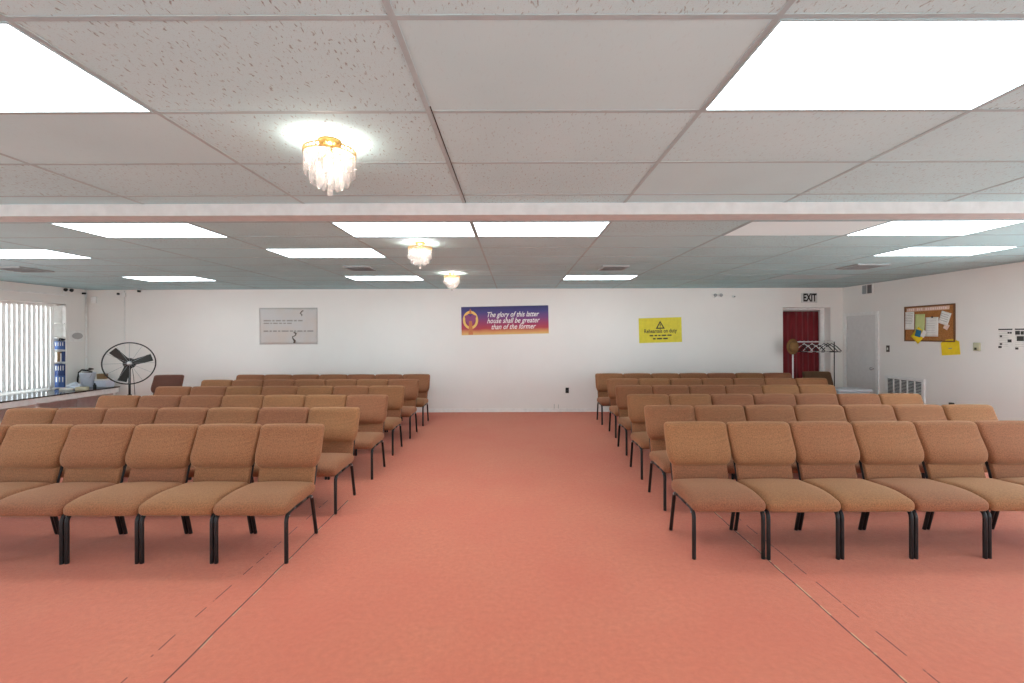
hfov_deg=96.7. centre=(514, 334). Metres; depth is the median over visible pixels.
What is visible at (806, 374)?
padded chair
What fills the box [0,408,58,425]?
padded chair
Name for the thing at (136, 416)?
padded chair
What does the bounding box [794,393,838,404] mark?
padded chair
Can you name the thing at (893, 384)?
air vent
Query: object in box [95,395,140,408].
padded chair
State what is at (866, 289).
air vent
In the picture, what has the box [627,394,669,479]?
padded chair
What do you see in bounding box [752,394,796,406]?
padded chair
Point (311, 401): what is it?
padded chair
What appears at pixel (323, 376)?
padded chair
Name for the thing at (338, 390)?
padded chair
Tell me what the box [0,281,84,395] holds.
wall
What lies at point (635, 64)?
ceiling
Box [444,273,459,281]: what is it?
chandelier
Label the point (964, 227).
recessed light
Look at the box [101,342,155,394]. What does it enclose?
pedestal fan
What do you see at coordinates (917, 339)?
flyer
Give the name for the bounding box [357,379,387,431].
padded chair
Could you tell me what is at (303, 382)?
padded chair
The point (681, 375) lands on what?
padded chair
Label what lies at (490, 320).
banner
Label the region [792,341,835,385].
rack
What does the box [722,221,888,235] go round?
recessed light
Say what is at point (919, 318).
notice
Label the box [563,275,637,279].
recessed light
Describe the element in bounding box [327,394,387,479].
padded chair
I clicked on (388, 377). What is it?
padded chair
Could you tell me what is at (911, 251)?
recessed light
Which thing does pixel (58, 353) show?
book
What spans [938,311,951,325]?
notice
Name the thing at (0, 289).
trim
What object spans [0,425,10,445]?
padded chair
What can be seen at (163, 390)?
padded chair
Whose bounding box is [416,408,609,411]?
baseboard
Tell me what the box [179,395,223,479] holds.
padded chair
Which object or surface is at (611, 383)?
padded chair
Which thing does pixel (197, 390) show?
padded chair
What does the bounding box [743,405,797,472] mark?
padded chair
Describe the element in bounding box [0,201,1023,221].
beam
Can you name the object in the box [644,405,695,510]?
padded chair
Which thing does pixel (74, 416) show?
padded chair
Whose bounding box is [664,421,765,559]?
padded chair
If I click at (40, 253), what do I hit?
recessed light
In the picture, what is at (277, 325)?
poster
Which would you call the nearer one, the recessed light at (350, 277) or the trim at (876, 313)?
the recessed light at (350, 277)
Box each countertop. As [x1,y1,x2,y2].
[0,386,119,423]
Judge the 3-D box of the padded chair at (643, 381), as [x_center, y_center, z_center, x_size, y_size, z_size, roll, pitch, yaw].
[2.437,1.212,7.672,0.550,0.905,0.732,0,0,0]
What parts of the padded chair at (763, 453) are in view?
leg, backrest, lumbar panel, leg, seat, leg, leg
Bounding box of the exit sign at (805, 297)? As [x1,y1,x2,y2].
[801,293,816,302]
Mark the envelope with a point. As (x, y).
(947, 348)
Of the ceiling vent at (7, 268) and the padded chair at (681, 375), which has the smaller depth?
the ceiling vent at (7, 268)
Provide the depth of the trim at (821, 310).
10.05 m
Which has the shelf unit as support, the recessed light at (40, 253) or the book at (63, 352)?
the book at (63, 352)
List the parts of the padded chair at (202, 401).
backrest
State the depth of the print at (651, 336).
9.84 m
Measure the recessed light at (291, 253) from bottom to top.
0.006 m
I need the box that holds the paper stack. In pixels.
[59,388,72,390]
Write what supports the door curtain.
hanging from the wall at (197, 335)
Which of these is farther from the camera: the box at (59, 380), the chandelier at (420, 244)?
the box at (59, 380)
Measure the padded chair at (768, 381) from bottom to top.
0.905 m
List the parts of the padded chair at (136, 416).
backrest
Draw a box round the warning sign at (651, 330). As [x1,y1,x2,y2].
[639,317,681,342]
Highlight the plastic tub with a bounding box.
[94,378,114,387]
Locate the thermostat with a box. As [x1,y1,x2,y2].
[973,343,980,350]
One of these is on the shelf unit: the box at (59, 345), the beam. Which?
the box at (59, 345)
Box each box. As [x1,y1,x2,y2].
[55,341,64,349]
[55,364,64,375]
[55,376,64,386]
[97,373,107,378]
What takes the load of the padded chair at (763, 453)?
on the floor
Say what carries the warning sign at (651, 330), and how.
attached to the wall at (197, 335)
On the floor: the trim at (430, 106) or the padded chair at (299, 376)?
the padded chair at (299, 376)
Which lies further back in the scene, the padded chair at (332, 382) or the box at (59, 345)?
the box at (59, 345)
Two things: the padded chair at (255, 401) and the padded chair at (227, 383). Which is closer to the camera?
the padded chair at (255, 401)
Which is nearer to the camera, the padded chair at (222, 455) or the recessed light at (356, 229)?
the padded chair at (222, 455)
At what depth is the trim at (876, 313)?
8.94 m
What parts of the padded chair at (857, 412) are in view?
backrest, seat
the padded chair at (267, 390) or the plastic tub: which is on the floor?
the padded chair at (267, 390)
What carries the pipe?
attached to the wall at (74, 303)
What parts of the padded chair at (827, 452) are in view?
frame, leg, backrest, lumbar panel, leg, seat, leg, leg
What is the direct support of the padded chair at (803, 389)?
on the floor
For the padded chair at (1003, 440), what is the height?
0.905 m
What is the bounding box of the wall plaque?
[70,330,83,340]
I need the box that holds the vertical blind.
[0,300,56,392]
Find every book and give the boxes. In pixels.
[57,352,61,361]
[62,351,64,361]
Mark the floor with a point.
(490, 547)
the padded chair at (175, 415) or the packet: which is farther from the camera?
the packet
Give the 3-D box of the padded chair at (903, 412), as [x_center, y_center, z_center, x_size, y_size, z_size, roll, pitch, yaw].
[4.363,1.206,4.635,0.537,0.905,0.732,0,0,0]
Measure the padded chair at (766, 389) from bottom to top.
0.905 m
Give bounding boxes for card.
[915,329,920,336]
[920,330,926,337]
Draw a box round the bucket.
[79,372,95,387]
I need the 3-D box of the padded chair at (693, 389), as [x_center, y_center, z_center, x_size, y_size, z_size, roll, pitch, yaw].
[2.908,1.211,6.601,0.554,0.905,0.732,0,0,0]
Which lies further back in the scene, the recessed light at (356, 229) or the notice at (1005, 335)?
the notice at (1005, 335)
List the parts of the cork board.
header strip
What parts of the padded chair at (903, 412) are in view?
backrest, seat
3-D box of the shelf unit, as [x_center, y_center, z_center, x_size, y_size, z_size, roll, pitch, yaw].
[-9.400,0.235,9.463,0.219,1.720,0.186,0,0,0]
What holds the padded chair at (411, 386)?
on the floor
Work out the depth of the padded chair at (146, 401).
5.84 m
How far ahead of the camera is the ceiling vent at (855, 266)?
6.69 m
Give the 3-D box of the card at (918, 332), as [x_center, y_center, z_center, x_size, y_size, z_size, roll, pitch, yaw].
[7.065,-0.031,7.976,0.007,0.144,0.136,0,0,0]
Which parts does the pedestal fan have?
blade, blade, blade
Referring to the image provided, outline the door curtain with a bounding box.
[783,311,818,378]
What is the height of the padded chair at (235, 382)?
0.905 m
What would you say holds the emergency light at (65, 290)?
attached to the wall at (74, 303)
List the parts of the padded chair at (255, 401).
backrest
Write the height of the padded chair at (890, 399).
0.905 m
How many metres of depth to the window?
9.32 m
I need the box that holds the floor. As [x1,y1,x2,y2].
[0,412,1023,682]
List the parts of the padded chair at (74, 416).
backrest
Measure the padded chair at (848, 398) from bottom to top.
0.905 m
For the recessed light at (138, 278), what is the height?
0.006 m
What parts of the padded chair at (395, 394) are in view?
backrest, seat, lumbar panel, leg, leg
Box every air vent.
[861,283,872,294]
[885,375,924,403]
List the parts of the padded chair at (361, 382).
backrest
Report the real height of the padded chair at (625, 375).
0.905 m
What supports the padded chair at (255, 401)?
on the floor
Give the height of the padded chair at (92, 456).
0.905 m
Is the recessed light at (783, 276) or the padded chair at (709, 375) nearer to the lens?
the recessed light at (783, 276)
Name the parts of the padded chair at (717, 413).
backrest, seat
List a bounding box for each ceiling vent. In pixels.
[0,266,54,272]
[343,266,376,270]
[598,265,628,270]
[836,264,889,269]
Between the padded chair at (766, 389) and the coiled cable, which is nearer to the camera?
the padded chair at (766, 389)
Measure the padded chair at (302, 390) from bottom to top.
0.905 m
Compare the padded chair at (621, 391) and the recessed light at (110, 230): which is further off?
the padded chair at (621, 391)
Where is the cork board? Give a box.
[904,303,955,341]
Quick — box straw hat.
[787,339,798,353]
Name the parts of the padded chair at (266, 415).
seat, backrest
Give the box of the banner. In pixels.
[461,305,548,334]
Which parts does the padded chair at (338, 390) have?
backrest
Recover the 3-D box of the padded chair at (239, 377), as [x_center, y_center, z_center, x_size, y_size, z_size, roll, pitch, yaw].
[-5.225,1.235,8.688,0.545,0.905,0.732,0,0,0]
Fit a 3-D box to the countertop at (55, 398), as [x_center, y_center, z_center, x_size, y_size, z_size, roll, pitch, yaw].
[-8.841,1.393,7.350,0.850,0.600,4.700,0,0,0]
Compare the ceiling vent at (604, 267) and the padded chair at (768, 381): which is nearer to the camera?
the ceiling vent at (604, 267)
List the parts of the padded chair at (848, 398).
backrest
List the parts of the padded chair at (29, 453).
seat, lumbar panel, backrest, leg, frame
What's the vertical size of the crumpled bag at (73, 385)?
0.156 m
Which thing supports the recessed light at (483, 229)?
in the ceiling
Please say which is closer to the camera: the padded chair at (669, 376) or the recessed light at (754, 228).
the recessed light at (754, 228)
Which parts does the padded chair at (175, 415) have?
seat, backrest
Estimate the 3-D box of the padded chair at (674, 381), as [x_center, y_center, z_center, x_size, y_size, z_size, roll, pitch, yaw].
[2.988,1.210,7.665,0.550,0.905,0.732,0,0,0]
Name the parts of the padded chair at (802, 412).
backrest, seat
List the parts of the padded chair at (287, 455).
leg, leg, seat, lumbar panel, backrest, leg, seat frame, leg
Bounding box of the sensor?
[90,296,96,303]
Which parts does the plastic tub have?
lid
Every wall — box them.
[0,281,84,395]
[87,288,842,408]
[843,262,1023,420]
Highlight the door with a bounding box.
[847,315,875,393]
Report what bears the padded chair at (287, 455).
on the floor
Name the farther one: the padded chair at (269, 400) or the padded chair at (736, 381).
the padded chair at (736, 381)
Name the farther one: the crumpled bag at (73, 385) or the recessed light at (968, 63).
the crumpled bag at (73, 385)
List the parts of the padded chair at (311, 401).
backrest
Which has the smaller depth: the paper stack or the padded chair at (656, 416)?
the padded chair at (656, 416)
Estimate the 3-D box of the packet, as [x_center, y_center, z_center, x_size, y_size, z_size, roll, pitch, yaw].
[-8.543,1.058,8.980,0.190,0.070,0.100,0,0,-17]
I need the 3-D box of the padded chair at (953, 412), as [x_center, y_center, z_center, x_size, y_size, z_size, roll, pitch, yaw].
[4.901,1.205,4.626,0.537,0.905,0.732,0,0,0]
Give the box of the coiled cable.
[82,368,93,372]
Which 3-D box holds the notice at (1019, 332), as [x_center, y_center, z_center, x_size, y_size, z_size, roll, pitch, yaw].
[7.098,0.056,6.365,0.004,0.310,0.196,0,0,0]
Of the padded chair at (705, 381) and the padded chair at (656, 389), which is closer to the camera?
the padded chair at (656, 389)
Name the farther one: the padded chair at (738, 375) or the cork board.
the padded chair at (738, 375)
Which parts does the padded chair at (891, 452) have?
frame, leg, backrest, lumbar panel, leg, leg, seat, leg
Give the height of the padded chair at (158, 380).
0.905 m
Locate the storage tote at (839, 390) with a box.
[835,387,872,393]
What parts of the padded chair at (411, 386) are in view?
backrest, seat, lumbar panel, leg, leg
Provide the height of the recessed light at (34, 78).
0.006 m
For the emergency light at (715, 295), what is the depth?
9.78 m
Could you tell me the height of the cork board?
0.624 m
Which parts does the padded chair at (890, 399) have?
backrest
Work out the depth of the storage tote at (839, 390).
8.23 m
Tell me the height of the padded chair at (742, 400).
0.905 m
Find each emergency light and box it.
[63,288,73,292]
[714,294,722,297]
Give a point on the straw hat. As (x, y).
(792, 345)
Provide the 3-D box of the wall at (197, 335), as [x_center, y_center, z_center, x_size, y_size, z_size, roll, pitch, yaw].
[-1.224,0.334,10.150,16.890,2.674,0.600,0,0,0]
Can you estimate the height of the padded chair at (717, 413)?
0.905 m
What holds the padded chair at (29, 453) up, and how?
on the floor
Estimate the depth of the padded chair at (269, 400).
5.84 m
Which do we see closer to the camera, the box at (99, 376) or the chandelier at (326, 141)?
the chandelier at (326, 141)
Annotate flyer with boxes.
[911,327,922,343]
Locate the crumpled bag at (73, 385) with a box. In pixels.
[65,382,81,389]
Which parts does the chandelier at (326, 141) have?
bulb, bulb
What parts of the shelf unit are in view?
panel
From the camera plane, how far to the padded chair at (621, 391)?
6.79 m
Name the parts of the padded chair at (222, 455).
leg, leg, seat, leg, lumbar panel, backrest, leg, frame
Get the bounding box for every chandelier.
[302,136,356,171]
[408,242,431,256]
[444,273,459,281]
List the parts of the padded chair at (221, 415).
seat, backrest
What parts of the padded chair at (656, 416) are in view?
leg, lumbar panel, seat, leg, backrest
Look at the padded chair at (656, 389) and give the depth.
6.85 m
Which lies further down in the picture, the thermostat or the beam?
the thermostat
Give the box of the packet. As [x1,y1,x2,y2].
[75,386,88,390]
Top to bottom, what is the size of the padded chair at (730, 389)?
0.905 m
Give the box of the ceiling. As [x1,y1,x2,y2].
[0,0,1023,289]
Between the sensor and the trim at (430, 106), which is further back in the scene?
the sensor
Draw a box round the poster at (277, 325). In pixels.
[259,308,317,343]
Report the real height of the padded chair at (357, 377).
0.905 m
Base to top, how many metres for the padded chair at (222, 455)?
0.905 m
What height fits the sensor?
0.150 m
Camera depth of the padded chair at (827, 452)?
3.85 m
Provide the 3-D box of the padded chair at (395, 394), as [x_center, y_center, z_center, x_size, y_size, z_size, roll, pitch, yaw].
[-1.952,1.225,6.634,0.540,0.905,0.732,0,0,0]
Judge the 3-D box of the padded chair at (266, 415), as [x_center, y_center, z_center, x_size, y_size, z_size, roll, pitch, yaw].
[-2.470,1.227,4.573,0.539,0.905,0.732,0,0,0]
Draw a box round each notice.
[905,312,913,329]
[915,314,924,330]
[925,317,937,336]
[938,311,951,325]
[998,328,1012,349]
[1015,328,1023,349]
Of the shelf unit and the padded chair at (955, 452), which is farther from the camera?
the shelf unit
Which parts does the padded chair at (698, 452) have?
leg, leg, backrest, lumbar panel, seat, leg, leg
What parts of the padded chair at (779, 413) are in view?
backrest, seat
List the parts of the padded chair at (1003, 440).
frame, leg, backrest, lumbar panel, seat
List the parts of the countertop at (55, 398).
support panel, panel, support panel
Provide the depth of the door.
9.31 m
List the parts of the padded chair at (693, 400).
backrest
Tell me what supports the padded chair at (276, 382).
on the floor
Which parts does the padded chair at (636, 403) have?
leg, lumbar panel, seat, leg, backrest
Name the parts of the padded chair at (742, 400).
backrest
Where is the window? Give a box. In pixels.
[0,304,51,393]
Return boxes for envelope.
[941,339,959,354]
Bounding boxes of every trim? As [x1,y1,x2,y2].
[0,0,1023,289]
[0,289,67,295]
[430,106,465,202]
[783,308,823,370]
[844,311,878,394]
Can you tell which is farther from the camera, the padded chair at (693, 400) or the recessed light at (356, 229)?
the padded chair at (693, 400)
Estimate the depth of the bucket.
9.37 m
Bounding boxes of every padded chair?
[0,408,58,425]
[0,408,108,473]
[0,424,73,533]
[0,424,135,564]
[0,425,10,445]
[61,408,158,477]
[63,424,198,564]
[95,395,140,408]
[124,407,208,476]
[137,395,182,408]
[139,424,261,563]
[151,375,183,394]
[154,386,191,395]
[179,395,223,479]
[188,407,259,476]
[189,395,264,479]
[190,386,226,395]
[201,380,232,386]
[213,423,324,563]
[225,386,262,395]
[232,380,263,386]
[236,375,264,379]
[252,407,309,482]
[261,386,297,395]
[262,395,305,407]
[263,379,294,386]
[264,374,291,380]
[291,374,319,380]
[294,379,325,386]
[297,386,333,395]
[304,395,346,479]
[307,407,359,514]
[319,374,346,379]
[325,379,356,386]
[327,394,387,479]
[333,386,368,455]
[347,374,374,380]
[355,386,404,455]
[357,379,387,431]
[375,374,401,380]
[386,379,418,438]
[401,374,429,425]
[595,373,622,424]
[607,378,638,437]
[615,385,651,455]
[623,373,650,378]
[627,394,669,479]
[638,378,669,386]
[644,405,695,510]
[651,373,678,379]
[652,385,688,395]
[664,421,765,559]
[669,394,733,479]
[670,378,701,385]
[679,373,706,378]
[688,385,725,394]
[694,405,745,473]
[701,378,732,385]
[707,373,735,378]
[710,394,753,479]
[724,385,762,394]
[726,421,840,559]
[732,378,764,385]
[735,373,763,378]
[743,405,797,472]
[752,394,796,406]
[761,385,799,394]
[763,373,791,377]
[764,378,796,384]
[788,421,914,559]
[793,405,860,472]
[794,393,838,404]
[795,378,827,385]
[798,385,836,394]
[802,371,833,384]
[836,393,921,475]
[842,404,923,474]
[850,421,988,558]
[878,393,924,478]
[891,404,987,472]
[911,421,1023,558]
[941,404,997,421]
[974,420,1023,529]
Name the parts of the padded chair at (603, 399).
leg, seat, lumbar panel, backrest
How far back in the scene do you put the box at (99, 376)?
9.50 m
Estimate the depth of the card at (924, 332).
7.88 m
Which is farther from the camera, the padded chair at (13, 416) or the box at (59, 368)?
the box at (59, 368)
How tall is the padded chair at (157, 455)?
0.905 m
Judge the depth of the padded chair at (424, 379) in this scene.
8.87 m
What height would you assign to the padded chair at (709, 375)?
0.905 m
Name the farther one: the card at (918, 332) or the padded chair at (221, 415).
the card at (918, 332)
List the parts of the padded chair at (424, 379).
backrest, seat, lumbar panel, leg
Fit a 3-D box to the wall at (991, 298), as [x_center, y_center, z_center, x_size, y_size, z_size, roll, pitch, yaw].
[7.161,0.308,3.225,0.120,2.674,13.250,0,0,0]
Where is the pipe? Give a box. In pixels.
[85,290,86,371]
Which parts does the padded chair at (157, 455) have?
leg, seat, leg, leg, lumbar panel, backrest, leg, frame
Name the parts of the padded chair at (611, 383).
leg, lumbar panel, seat, leg, backrest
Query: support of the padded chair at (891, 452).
on the floor
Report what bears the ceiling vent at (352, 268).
in the ceiling
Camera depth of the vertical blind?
8.80 m
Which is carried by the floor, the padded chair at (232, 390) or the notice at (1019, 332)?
the padded chair at (232, 390)
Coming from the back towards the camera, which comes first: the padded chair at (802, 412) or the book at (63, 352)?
the book at (63, 352)
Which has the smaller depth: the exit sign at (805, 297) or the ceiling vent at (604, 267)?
the ceiling vent at (604, 267)
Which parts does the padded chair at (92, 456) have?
leg, seat, leg, lumbar panel, backrest, leg, frame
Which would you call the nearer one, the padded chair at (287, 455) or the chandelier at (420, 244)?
the padded chair at (287, 455)
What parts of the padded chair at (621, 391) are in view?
leg, lumbar panel, seat, leg, backrest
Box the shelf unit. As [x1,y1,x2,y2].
[53,305,64,387]
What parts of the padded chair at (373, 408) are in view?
backrest, seat, lumbar panel, leg, leg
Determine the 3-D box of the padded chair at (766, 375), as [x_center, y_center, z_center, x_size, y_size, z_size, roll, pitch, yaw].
[5.208,1.204,8.736,0.555,0.905,0.732,0,0,0]
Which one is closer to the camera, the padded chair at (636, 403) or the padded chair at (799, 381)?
the padded chair at (636, 403)
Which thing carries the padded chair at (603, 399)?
on the floor
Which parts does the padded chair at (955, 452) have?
frame, leg, backrest, lumbar panel, seat, leg, leg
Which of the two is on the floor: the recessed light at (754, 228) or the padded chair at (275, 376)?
the padded chair at (275, 376)
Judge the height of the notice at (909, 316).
0.316 m
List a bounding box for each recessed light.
[0,21,152,112]
[0,249,89,258]
[50,223,226,237]
[124,277,215,280]
[266,248,384,257]
[331,222,475,236]
[345,276,422,279]
[473,222,609,236]
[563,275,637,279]
[704,18,1023,110]
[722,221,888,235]
[770,275,854,278]
[845,220,1023,235]
[873,247,1014,255]
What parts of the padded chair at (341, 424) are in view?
backrest, seat, lumbar panel, leg, leg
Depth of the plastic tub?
9.45 m
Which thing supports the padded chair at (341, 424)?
on the floor
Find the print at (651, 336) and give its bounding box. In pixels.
[650,335,671,338]
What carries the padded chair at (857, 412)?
on the floor
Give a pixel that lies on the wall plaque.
(75, 335)
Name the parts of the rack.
post, hanging rail, post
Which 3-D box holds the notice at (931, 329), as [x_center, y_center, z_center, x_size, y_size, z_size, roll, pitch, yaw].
[7.084,-0.137,7.734,0.008,0.330,0.236,0,1,0]
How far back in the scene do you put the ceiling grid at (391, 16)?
2.06 m

